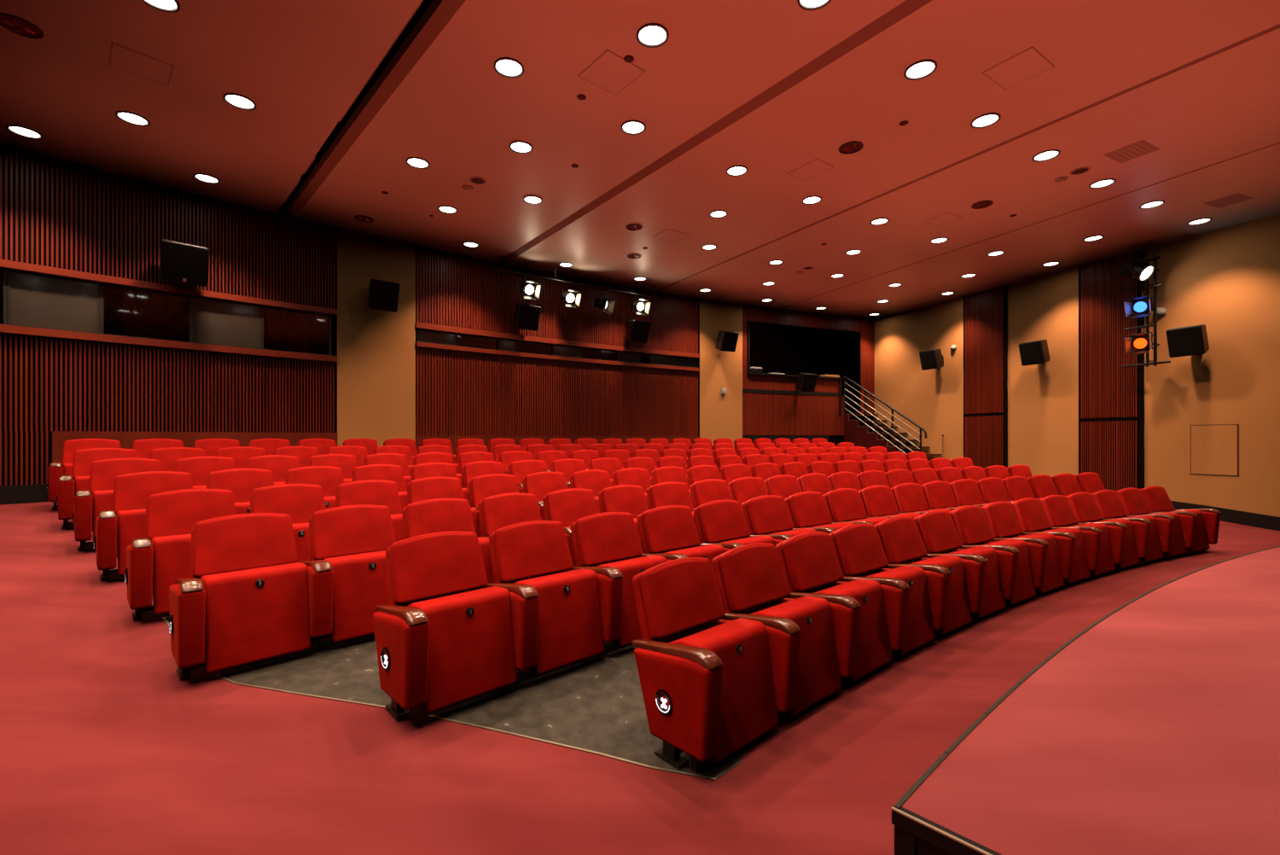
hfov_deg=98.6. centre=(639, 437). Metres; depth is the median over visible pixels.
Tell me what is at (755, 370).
box
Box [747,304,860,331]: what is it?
trim
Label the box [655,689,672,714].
sign
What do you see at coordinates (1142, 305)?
spotlight
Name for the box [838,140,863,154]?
ceiling speaker
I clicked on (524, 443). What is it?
seat
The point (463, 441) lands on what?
seat
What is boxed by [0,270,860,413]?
wall
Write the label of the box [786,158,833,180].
ceiling hatch
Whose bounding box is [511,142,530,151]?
diffuser
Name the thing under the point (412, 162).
diffuser
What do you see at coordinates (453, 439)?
trim
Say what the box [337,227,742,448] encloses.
wall
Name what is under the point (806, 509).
seat
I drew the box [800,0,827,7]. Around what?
diffuser
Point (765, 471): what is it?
seat
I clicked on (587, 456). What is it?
seat
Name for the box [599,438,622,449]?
seat
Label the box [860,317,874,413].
trim
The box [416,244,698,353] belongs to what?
wall panel
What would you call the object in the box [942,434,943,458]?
rod
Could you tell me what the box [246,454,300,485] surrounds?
seat
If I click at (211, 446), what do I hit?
seat
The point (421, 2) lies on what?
trim
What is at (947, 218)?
ceiling hatch
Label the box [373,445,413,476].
seat
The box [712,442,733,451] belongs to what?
seat
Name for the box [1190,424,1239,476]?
access hatch
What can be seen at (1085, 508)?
seat
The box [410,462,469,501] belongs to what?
seat
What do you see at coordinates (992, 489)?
seat
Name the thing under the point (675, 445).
seat
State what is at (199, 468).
seat
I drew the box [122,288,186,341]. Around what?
curtain
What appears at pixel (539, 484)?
seat
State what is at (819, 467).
seat
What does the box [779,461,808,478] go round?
seat
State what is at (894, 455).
seat
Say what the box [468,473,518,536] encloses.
seat
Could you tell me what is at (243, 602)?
seat
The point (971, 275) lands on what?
recessed light
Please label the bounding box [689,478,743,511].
seat
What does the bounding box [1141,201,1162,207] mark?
diffuser
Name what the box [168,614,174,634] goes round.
lamp
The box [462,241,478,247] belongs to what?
recessed light
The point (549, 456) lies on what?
seat
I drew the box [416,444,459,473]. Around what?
seat
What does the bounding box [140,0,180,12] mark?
recessed light
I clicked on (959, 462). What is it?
seat
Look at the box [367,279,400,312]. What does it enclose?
wall speaker
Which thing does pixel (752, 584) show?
seat
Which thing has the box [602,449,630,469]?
seat
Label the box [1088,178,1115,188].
recessed light
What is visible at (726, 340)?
wall speaker
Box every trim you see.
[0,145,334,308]
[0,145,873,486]
[0,259,700,371]
[0,332,334,432]
[0,430,47,485]
[52,430,337,475]
[152,602,715,779]
[284,0,423,203]
[415,436,700,454]
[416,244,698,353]
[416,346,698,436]
[742,303,747,373]
[742,373,838,392]
[742,392,844,435]
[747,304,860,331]
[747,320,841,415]
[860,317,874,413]
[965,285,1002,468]
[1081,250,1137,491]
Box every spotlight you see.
[519,276,541,300]
[560,284,581,308]
[593,290,615,314]
[630,296,650,315]
[1119,256,1155,281]
[1124,290,1153,319]
[1124,327,1152,354]
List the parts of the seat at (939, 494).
backrest, armrest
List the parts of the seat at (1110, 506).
backrest, armrest, panel, seat, floor rail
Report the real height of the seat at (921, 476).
0.797 m
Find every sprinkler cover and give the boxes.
[571,163,578,168]
[576,93,586,100]
[623,55,634,62]
[899,120,908,125]
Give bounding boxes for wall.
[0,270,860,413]
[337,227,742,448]
[873,213,1279,517]
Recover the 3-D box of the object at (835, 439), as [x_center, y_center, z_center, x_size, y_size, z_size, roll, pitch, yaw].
[-1.559,-1.355,10.680,19.942,4.950,1.499,0,0,-35]
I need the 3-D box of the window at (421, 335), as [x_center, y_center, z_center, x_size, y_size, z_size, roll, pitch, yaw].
[-1.358,-1.817,11.693,6.490,0.255,0.205,0,0,-34]
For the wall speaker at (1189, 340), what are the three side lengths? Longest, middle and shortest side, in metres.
0.476 x 0.450 x 0.423 m
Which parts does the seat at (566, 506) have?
armrest, panel, backrest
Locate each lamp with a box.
[93,535,96,549]
[124,567,127,583]
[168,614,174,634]
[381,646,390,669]
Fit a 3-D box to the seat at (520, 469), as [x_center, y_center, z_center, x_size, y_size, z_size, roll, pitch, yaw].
[-1.324,0.681,6.879,0.650,0.797,0.609,0,0,-39]
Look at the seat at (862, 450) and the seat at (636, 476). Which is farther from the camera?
the seat at (862, 450)
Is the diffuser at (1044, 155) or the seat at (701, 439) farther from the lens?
the seat at (701, 439)
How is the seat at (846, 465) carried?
on the floor at (596, 704)
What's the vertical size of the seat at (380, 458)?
0.797 m
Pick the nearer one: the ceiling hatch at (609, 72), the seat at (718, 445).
the ceiling hatch at (609, 72)
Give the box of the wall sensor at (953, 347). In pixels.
[950,344,956,350]
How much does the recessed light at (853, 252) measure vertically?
0.014 m
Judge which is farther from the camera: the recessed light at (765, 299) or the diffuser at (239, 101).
the recessed light at (765, 299)
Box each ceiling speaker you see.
[469,176,486,184]
[802,266,814,269]
[1069,166,1090,174]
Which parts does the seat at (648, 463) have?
backrest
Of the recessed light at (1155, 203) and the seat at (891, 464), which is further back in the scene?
the seat at (891, 464)
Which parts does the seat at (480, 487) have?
panel, backrest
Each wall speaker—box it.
[159,238,209,286]
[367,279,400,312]
[513,303,541,331]
[626,320,650,343]
[715,331,738,352]
[795,372,817,392]
[919,348,943,370]
[1018,339,1049,366]
[1165,324,1209,357]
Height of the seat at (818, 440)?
0.797 m
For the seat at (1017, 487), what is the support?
on the floor at (596, 704)
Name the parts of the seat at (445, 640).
panel, armrest, backrest, seat, floor rail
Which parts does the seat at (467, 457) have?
backrest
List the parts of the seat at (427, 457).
backrest, seat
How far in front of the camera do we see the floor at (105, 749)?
2.33 m
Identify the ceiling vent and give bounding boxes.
[1103,139,1159,163]
[1203,192,1252,208]
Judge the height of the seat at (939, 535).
0.797 m
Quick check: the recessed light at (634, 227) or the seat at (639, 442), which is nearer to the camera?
the recessed light at (634, 227)
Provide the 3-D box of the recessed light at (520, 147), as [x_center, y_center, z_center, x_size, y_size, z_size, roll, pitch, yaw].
[-1.378,-3.363,6.375,0.270,0.014,0.270,0,0,0]
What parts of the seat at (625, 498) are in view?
backrest, seat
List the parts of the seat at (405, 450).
backrest, seat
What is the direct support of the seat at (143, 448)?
on the floor at (596, 704)
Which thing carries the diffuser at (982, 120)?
attached to the recessed light at (986, 119)
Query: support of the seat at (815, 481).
on the floor at (596, 704)
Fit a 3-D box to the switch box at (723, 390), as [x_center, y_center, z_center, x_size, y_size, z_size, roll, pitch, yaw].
[2.078,-1.160,13.666,0.120,0.140,0.071,0,0,-27]
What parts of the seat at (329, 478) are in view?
backrest, seat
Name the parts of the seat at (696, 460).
backrest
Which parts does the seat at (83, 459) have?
panel, armrest, floor rail, seat, backrest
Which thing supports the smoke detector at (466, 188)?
attached to the ceiling at (771, 89)
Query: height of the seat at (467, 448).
0.797 m
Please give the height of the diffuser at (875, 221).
0.003 m
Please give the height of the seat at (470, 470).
0.797 m
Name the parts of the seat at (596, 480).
backrest, seat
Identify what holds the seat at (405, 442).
on the floor at (596, 704)
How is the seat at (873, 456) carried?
on the floor at (596, 704)
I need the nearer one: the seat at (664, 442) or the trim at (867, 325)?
the seat at (664, 442)
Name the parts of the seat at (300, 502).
backrest, seat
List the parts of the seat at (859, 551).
backrest, panel, armrest, floor rail, seat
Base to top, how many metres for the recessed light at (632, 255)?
0.017 m
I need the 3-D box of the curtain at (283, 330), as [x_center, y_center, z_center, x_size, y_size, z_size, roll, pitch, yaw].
[-5.650,-1.680,8.768,0.718,1.600,0.083,0,0,-43]
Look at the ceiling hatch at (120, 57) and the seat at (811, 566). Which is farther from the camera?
the ceiling hatch at (120, 57)
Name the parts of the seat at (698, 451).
backrest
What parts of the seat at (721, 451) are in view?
backrest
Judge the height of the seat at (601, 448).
0.797 m
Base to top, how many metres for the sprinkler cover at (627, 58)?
0.010 m
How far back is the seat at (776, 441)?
13.86 m
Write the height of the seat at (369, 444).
0.797 m
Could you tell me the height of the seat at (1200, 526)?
0.797 m
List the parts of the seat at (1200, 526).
backrest, armrest, panel, seat, floor rail, armrest, panel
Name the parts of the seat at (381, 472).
backrest, seat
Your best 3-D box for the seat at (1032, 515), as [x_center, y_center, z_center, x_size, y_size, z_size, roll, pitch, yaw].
[4.100,1.022,5.505,0.650,0.797,0.610,0,0,-32]
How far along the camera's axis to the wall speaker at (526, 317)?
10.56 m
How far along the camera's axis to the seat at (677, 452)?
9.83 m
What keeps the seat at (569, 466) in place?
on the floor at (596, 704)
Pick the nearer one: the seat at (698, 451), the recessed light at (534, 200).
the recessed light at (534, 200)
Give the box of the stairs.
[843,413,941,455]
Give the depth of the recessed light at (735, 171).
6.94 m
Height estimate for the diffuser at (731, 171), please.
0.003 m
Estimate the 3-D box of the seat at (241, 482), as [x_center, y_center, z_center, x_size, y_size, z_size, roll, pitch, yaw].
[-3.535,0.681,4.883,0.650,0.797,0.609,0,0,-45]
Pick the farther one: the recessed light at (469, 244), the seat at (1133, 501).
the recessed light at (469, 244)
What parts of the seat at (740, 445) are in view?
backrest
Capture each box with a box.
[721,388,726,394]
[750,368,762,372]
[820,374,839,377]
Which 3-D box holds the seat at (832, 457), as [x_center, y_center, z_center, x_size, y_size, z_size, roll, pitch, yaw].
[3.634,0.681,10.167,0.650,0.797,0.609,0,0,-28]
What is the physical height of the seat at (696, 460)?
0.797 m
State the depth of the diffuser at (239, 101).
5.51 m
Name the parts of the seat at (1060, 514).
backrest, panel, armrest, seat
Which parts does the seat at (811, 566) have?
backrest, panel, armrest, floor rail, seat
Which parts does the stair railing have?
post, post, rail, rail, rail, rail, rail, post, post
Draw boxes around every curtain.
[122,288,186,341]
[263,308,310,353]
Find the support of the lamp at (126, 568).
attached to the seat at (154, 561)
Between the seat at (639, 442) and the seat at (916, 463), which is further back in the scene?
the seat at (639, 442)
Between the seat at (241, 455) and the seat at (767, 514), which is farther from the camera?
the seat at (241, 455)
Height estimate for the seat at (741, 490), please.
0.797 m
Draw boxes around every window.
[0,267,331,355]
[415,328,696,367]
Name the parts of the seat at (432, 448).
backrest, seat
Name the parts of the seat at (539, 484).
armrest, panel, backrest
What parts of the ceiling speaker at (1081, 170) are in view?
plate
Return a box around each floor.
[0,501,1279,854]
[164,616,744,779]
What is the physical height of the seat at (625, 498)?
0.797 m
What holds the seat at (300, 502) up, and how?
on the floor at (596, 704)
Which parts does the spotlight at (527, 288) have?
barn door, barn door, barn door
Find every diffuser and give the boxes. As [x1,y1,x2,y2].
[9,126,40,137]
[118,112,146,124]
[145,0,175,9]
[195,174,217,182]
[226,95,253,108]
[407,158,427,167]
[439,206,455,212]
[464,242,477,246]
[496,59,521,75]
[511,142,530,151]
[524,197,541,203]
[560,263,571,266]
[622,122,643,133]
[639,26,665,45]
[703,244,715,249]
[710,211,726,216]
[727,167,745,174]
[770,261,781,264]
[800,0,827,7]
[803,197,820,203]
[832,274,843,277]
[846,250,860,254]
[872,219,887,224]
[907,62,934,77]
[931,238,946,242]
[972,115,997,126]
[989,251,1002,255]
[1034,151,1058,160]
[1043,262,1058,265]
[1085,236,1101,240]
[1091,180,1113,187]
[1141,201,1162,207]
[1189,219,1210,224]
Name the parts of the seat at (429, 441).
backrest, seat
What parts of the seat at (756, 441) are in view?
backrest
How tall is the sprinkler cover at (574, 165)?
0.010 m
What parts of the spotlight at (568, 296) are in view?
barn door, barn door, barn door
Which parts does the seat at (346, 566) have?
armrest, panel, floor rail, backrest, seat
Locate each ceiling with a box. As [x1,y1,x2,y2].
[0,0,1279,319]
[291,0,433,193]
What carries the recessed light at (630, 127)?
in the ceiling at (771, 89)
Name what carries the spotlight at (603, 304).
hanging from the bar
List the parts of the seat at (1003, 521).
backrest, panel, armrest, seat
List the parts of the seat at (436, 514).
backrest, seat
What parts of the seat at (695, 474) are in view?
backrest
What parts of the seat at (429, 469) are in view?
backrest, seat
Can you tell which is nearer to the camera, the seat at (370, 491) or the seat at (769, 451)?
the seat at (370, 491)
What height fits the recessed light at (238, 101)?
0.014 m
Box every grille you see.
[801,374,817,391]
[919,349,936,369]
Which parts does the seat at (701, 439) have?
backrest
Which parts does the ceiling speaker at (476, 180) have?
plate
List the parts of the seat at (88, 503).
panel, armrest, floor rail, seat, backrest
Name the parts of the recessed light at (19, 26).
bulb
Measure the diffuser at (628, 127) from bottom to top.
0.003 m
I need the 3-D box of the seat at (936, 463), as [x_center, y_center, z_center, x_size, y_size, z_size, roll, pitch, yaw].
[5.603,0.769,9.958,0.650,0.796,0.608,0,0,-24]
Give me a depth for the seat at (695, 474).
7.39 m
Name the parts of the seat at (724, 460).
backrest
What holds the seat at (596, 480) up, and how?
on the floor at (596, 704)
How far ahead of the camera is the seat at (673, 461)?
8.45 m
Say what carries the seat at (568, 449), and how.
on the floor at (596, 704)
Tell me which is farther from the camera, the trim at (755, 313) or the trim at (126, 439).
the trim at (755, 313)
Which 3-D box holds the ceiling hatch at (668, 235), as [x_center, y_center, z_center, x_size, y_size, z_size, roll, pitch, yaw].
[0.528,-3.368,9.179,0.475,0.004,0.420,0,0,-34]
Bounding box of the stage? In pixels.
[891,545,1279,854]
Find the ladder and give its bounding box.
[1122,253,1170,367]
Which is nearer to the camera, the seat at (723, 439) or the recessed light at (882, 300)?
the seat at (723, 439)
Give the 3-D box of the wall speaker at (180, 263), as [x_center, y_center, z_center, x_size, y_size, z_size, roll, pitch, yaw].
[-6.144,-2.354,7.402,0.495,0.524,0.473,0,17,-45]
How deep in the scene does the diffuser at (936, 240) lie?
9.37 m
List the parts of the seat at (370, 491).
backrest, seat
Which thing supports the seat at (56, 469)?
on the floor at (596, 704)
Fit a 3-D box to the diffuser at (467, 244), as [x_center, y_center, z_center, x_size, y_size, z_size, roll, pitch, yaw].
[-2.945,-3.365,9.588,0.224,0.003,0.224,0,0,0]
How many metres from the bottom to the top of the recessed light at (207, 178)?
0.014 m
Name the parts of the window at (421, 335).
closed pane, closed pane, closed pane, closed pane, closed pane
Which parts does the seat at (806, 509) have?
backrest, armrest, seat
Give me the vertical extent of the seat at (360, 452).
0.797 m
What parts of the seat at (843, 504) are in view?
backrest, armrest, seat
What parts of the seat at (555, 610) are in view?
armrest, panel, backrest, seat, floor rail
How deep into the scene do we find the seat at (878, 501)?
5.94 m
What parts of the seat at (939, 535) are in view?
backrest, panel, armrest, seat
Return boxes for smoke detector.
[461,185,473,191]
[796,270,803,274]
[1053,176,1068,184]
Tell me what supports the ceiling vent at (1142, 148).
in the ceiling at (771, 89)
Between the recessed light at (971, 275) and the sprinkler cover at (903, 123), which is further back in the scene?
the recessed light at (971, 275)
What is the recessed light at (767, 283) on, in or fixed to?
in the ceiling at (771, 89)
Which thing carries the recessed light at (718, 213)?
in the ceiling at (771, 89)
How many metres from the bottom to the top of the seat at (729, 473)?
0.797 m
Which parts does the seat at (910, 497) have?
backrest, armrest, seat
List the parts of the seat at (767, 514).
backrest, armrest, panel, seat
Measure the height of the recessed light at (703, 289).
0.014 m
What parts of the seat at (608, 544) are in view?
armrest, backrest, panel, floor rail, seat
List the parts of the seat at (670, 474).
backrest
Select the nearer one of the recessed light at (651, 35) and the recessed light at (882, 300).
the recessed light at (651, 35)
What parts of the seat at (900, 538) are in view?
backrest, panel, armrest, seat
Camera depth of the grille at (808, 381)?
14.31 m
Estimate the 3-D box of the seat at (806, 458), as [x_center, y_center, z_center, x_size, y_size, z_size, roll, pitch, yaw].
[3.110,0.681,9.883,0.650,0.797,0.609,0,0,-29]
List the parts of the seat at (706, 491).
backrest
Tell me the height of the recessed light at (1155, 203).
0.014 m
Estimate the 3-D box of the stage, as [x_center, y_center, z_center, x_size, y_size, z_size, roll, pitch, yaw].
[7.378,1.283,1.275,10.981,0.274,8.620,0,0,-30]
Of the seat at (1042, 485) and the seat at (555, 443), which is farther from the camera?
the seat at (555, 443)
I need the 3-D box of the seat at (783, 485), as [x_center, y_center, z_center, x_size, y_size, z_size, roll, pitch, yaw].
[1.846,0.856,6.586,0.650,0.797,0.610,0,0,-34]
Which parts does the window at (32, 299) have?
closed pane, closed pane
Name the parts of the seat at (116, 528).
panel, armrest, floor rail, seat, backrest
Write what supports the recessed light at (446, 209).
in the ceiling at (771, 89)
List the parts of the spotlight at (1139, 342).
barn door, barn door, barn door, barn door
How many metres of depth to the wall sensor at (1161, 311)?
9.55 m
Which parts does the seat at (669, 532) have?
armrest, backrest, seat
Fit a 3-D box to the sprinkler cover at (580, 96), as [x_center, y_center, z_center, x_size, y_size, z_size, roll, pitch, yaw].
[-0.577,-3.365,5.442,0.090,0.010,0.089,0,0,-40]
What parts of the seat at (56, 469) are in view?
armrest, panel, seat, backrest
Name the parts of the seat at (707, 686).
armrest, panel, backrest, floor rail, seat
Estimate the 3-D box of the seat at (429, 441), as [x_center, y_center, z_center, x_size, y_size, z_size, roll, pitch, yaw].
[-3.390,0.407,9.285,0.650,0.797,0.609,0,0,-39]
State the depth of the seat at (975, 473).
8.82 m
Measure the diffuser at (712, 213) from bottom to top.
0.003 m
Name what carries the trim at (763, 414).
attached to the wall at (376, 348)
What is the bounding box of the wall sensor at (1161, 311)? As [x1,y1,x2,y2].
[1157,307,1166,317]
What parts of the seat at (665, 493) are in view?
backrest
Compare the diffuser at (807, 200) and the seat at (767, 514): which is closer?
the seat at (767, 514)
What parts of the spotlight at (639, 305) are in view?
barn door, barn door, barn door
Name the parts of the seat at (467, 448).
backrest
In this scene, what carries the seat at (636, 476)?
on the floor at (596, 704)
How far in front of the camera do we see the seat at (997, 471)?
9.08 m
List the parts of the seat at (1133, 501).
backrest, armrest, panel, seat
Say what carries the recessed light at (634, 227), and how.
in the ceiling at (771, 89)
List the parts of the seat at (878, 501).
backrest, armrest, seat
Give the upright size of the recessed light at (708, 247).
0.014 m
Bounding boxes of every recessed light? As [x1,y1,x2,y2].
[0,12,44,39]
[5,124,42,139]
[115,110,150,126]
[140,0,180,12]
[193,173,220,183]
[222,93,255,110]
[354,215,373,222]
[406,157,429,168]
[437,205,457,213]
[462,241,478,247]
[494,57,523,78]
[509,140,532,153]
[523,195,542,204]
[558,261,573,267]
[621,119,645,134]
[625,223,642,231]
[627,253,641,258]
[634,276,646,280]
[636,23,669,47]
[699,288,711,291]
[701,244,716,250]
[709,209,727,218]
[726,165,747,176]
[761,298,772,302]
[762,281,774,285]
[768,260,783,265]
[797,0,831,10]
[802,195,821,204]
[815,307,826,309]
[830,273,843,278]
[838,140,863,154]
[845,249,861,255]
[868,313,879,315]
[870,217,889,225]
[877,299,889,302]
[888,283,901,286]
[903,58,936,80]
[930,237,948,243]
[941,291,954,295]
[960,273,976,278]
[970,112,1000,128]
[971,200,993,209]
[987,250,1004,255]
[1032,149,1060,162]
[1042,261,1059,266]
[1082,235,1104,241]
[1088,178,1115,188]
[1139,200,1164,209]
[1186,217,1211,225]
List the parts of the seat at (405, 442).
backrest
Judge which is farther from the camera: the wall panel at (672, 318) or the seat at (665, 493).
the wall panel at (672, 318)
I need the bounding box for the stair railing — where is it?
[842,375,927,453]
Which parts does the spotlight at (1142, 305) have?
barn door, barn door, barn door, barn door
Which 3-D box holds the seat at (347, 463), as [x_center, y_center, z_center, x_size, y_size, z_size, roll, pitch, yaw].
[-3.528,0.592,6.376,0.650,0.797,0.610,0,0,-43]
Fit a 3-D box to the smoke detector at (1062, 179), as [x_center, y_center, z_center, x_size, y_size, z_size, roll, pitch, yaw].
[5.489,-3.345,7.172,0.150,0.050,0.148,0,0,0]
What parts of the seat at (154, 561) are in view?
panel, armrest, floor rail, seat, backrest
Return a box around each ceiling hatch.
[108,41,174,86]
[577,49,645,95]
[652,228,690,242]
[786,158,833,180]
[924,212,963,226]
[982,46,1055,90]
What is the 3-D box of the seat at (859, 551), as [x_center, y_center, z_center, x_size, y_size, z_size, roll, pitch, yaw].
[1.667,1.022,3.794,0.650,0.797,0.610,0,0,-38]
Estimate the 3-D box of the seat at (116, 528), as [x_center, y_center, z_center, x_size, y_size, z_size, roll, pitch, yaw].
[-3.957,0.681,4.455,0.608,0.796,0.660,0,0,44]
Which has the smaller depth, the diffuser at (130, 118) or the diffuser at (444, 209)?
the diffuser at (130, 118)
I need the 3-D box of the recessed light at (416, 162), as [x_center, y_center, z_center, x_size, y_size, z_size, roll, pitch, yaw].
[-2.720,-3.363,6.739,0.270,0.014,0.270,0,0,0]
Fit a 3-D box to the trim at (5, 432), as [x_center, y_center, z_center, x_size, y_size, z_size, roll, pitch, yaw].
[-8.230,0.240,5.512,0.064,0.640,3.138,0,0,40]
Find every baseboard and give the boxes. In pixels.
[0,483,49,505]
[742,388,839,443]
[1170,500,1279,531]
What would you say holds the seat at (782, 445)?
on the floor at (596, 704)
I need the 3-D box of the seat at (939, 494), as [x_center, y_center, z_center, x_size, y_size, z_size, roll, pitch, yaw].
[3.697,0.922,6.500,0.650,0.797,0.609,0,0,-31]
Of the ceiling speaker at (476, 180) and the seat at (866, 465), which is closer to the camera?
the ceiling speaker at (476, 180)
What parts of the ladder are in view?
arm, arm, arm, arm, frame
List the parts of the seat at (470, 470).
backrest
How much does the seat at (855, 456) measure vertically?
0.796 m
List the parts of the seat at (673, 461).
backrest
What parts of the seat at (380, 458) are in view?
backrest, seat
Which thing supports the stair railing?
attached to the stairs
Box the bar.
[494,256,662,299]
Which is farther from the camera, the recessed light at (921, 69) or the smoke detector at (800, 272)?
the smoke detector at (800, 272)
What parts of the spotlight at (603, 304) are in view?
barn door, barn door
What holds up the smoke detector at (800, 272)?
attached to the ceiling at (771, 89)
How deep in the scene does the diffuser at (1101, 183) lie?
7.29 m
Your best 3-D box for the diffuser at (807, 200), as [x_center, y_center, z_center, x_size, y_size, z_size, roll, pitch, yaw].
[2.433,-3.365,7.795,0.224,0.003,0.224,0,0,0]
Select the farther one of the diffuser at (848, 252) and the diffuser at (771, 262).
the diffuser at (771, 262)
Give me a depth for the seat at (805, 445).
12.85 m
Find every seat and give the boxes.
[47,438,121,510]
[56,448,137,529]
[72,457,161,550]
[93,471,192,580]
[124,488,236,621]
[132,438,183,459]
[149,447,205,471]
[168,512,319,680]
[174,456,235,488]
[193,438,239,456]
[206,468,274,514]
[215,446,265,468]
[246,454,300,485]
[248,438,290,455]
[250,483,325,562]
[274,446,319,467]
[285,465,343,509]
[297,438,336,454]
[298,504,395,649]
[308,453,357,482]
[326,445,367,466]
[335,479,403,541]
[342,438,378,454]
[351,464,407,510]
[364,453,411,491]
[372,531,521,721]
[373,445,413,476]
[383,438,416,465]
[401,498,494,582]
[407,477,478,537]
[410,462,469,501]
[413,452,463,488]
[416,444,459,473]
[420,438,456,463]
[455,438,484,448]
[455,444,488,463]
[458,451,494,482]
[462,460,504,504]
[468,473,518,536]
[478,492,541,538]
[483,520,606,682]
[488,438,515,453]
[491,444,522,461]
[498,450,532,474]
[508,459,546,493]
[518,438,544,451]
[522,471,567,520]
[525,443,553,459]
[535,450,567,471]
[542,488,598,566]
[546,438,571,450]
[550,458,586,488]
[556,443,583,458]
[569,512,667,652]
[570,449,599,470]
[570,469,611,513]
[574,438,597,449]
[586,443,611,458]
[587,457,622,486]
[598,484,648,553]
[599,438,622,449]
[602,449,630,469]
[612,467,651,510]
[613,443,638,458]
[623,456,655,485]
[624,437,645,449]
[631,557,778,772]
[632,448,659,469]
[637,505,725,580]
[640,442,663,458]
[646,481,697,530]
[647,437,669,449]
[651,465,692,504]
[656,455,689,487]
[660,448,687,470]
[664,442,688,459]
[670,437,691,450]
[686,448,715,465]
[686,455,721,478]
[686,465,730,493]
[689,442,714,460]
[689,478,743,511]
[692,437,713,455]
[692,500,774,552]
[711,542,841,722]
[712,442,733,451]
[712,448,743,464]
[713,437,733,448]
[715,454,751,475]
[719,464,751,486]
[728,477,767,506]
[733,437,752,446]
[734,442,755,455]
[737,448,760,463]
[741,494,816,546]
[742,453,780,473]
[750,462,780,483]
[753,437,771,448]
[756,442,775,454]
[760,447,782,462]
[763,474,800,499]
[768,453,793,470]
[773,437,791,447]
[775,531,892,686]
[776,442,796,453]
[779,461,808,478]
[783,447,804,460]
[784,491,853,534]
[791,437,809,447]
[792,453,817,468]
[797,442,815,453]
[797,472,831,494]
[804,447,826,459]
[806,460,835,476]
[809,437,827,447]
[816,442,835,453]
[816,453,840,465]
[823,488,888,524]
[826,446,847,459]
[827,471,861,490]
[828,523,935,658]
[832,459,860,474]
[836,442,854,452]
[839,452,863,463]
[846,446,867,455]
[856,470,888,489]
[857,459,884,473]
[858,485,920,518]
[861,452,884,462]
[866,446,887,455]
[873,516,972,637]
[881,459,907,472]
[884,451,907,461]
[884,469,913,488]
[890,482,951,514]
[905,451,928,461]
[905,458,930,471]
[910,467,938,485]
[913,510,1006,620]
[920,480,975,510]
[928,458,952,471]
[935,466,963,483]
[949,478,991,506]
[949,505,1035,606]
[950,457,973,469]
[960,465,986,481]
[976,477,1017,503]
[981,500,1064,595]
[983,465,1010,479]
[1002,475,1042,500]
[1006,464,1032,477]
[1011,497,1090,587]
[1027,474,1058,498]
[1039,494,1115,578]
[1051,473,1082,495]
[1065,492,1140,571]
[1075,471,1105,493]
[1091,489,1163,564]
[1117,487,1186,559]
[1140,485,1220,554]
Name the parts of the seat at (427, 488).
backrest, seat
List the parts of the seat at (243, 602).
panel, armrest, backrest, floor rail, seat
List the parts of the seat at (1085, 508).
backrest, armrest, panel, seat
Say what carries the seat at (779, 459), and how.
on the floor at (596, 704)
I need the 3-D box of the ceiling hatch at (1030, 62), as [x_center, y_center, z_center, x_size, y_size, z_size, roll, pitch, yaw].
[3.461,-3.368,5.035,0.465,0.004,0.410,0,0,-34]
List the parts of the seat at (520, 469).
panel, backrest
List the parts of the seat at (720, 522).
armrest, backrest, seat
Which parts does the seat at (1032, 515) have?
backrest, armrest, panel, seat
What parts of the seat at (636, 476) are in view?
backrest, seat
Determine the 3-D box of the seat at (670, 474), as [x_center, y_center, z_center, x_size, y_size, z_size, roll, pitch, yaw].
[0.479,0.769,6.939,0.650,0.797,0.610,0,0,-36]
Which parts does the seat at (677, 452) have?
backrest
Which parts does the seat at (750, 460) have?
backrest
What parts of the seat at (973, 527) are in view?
backrest, armrest, panel, seat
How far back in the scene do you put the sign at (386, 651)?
2.59 m
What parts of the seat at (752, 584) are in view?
backrest, panel, armrest, floor rail, seat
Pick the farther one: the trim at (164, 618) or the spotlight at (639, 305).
the spotlight at (639, 305)
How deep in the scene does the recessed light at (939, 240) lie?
9.37 m
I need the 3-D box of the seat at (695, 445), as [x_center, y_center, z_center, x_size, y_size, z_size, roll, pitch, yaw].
[1.347,0.506,11.318,0.650,0.797,0.609,0,0,-30]
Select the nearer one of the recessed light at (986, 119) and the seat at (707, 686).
the seat at (707, 686)

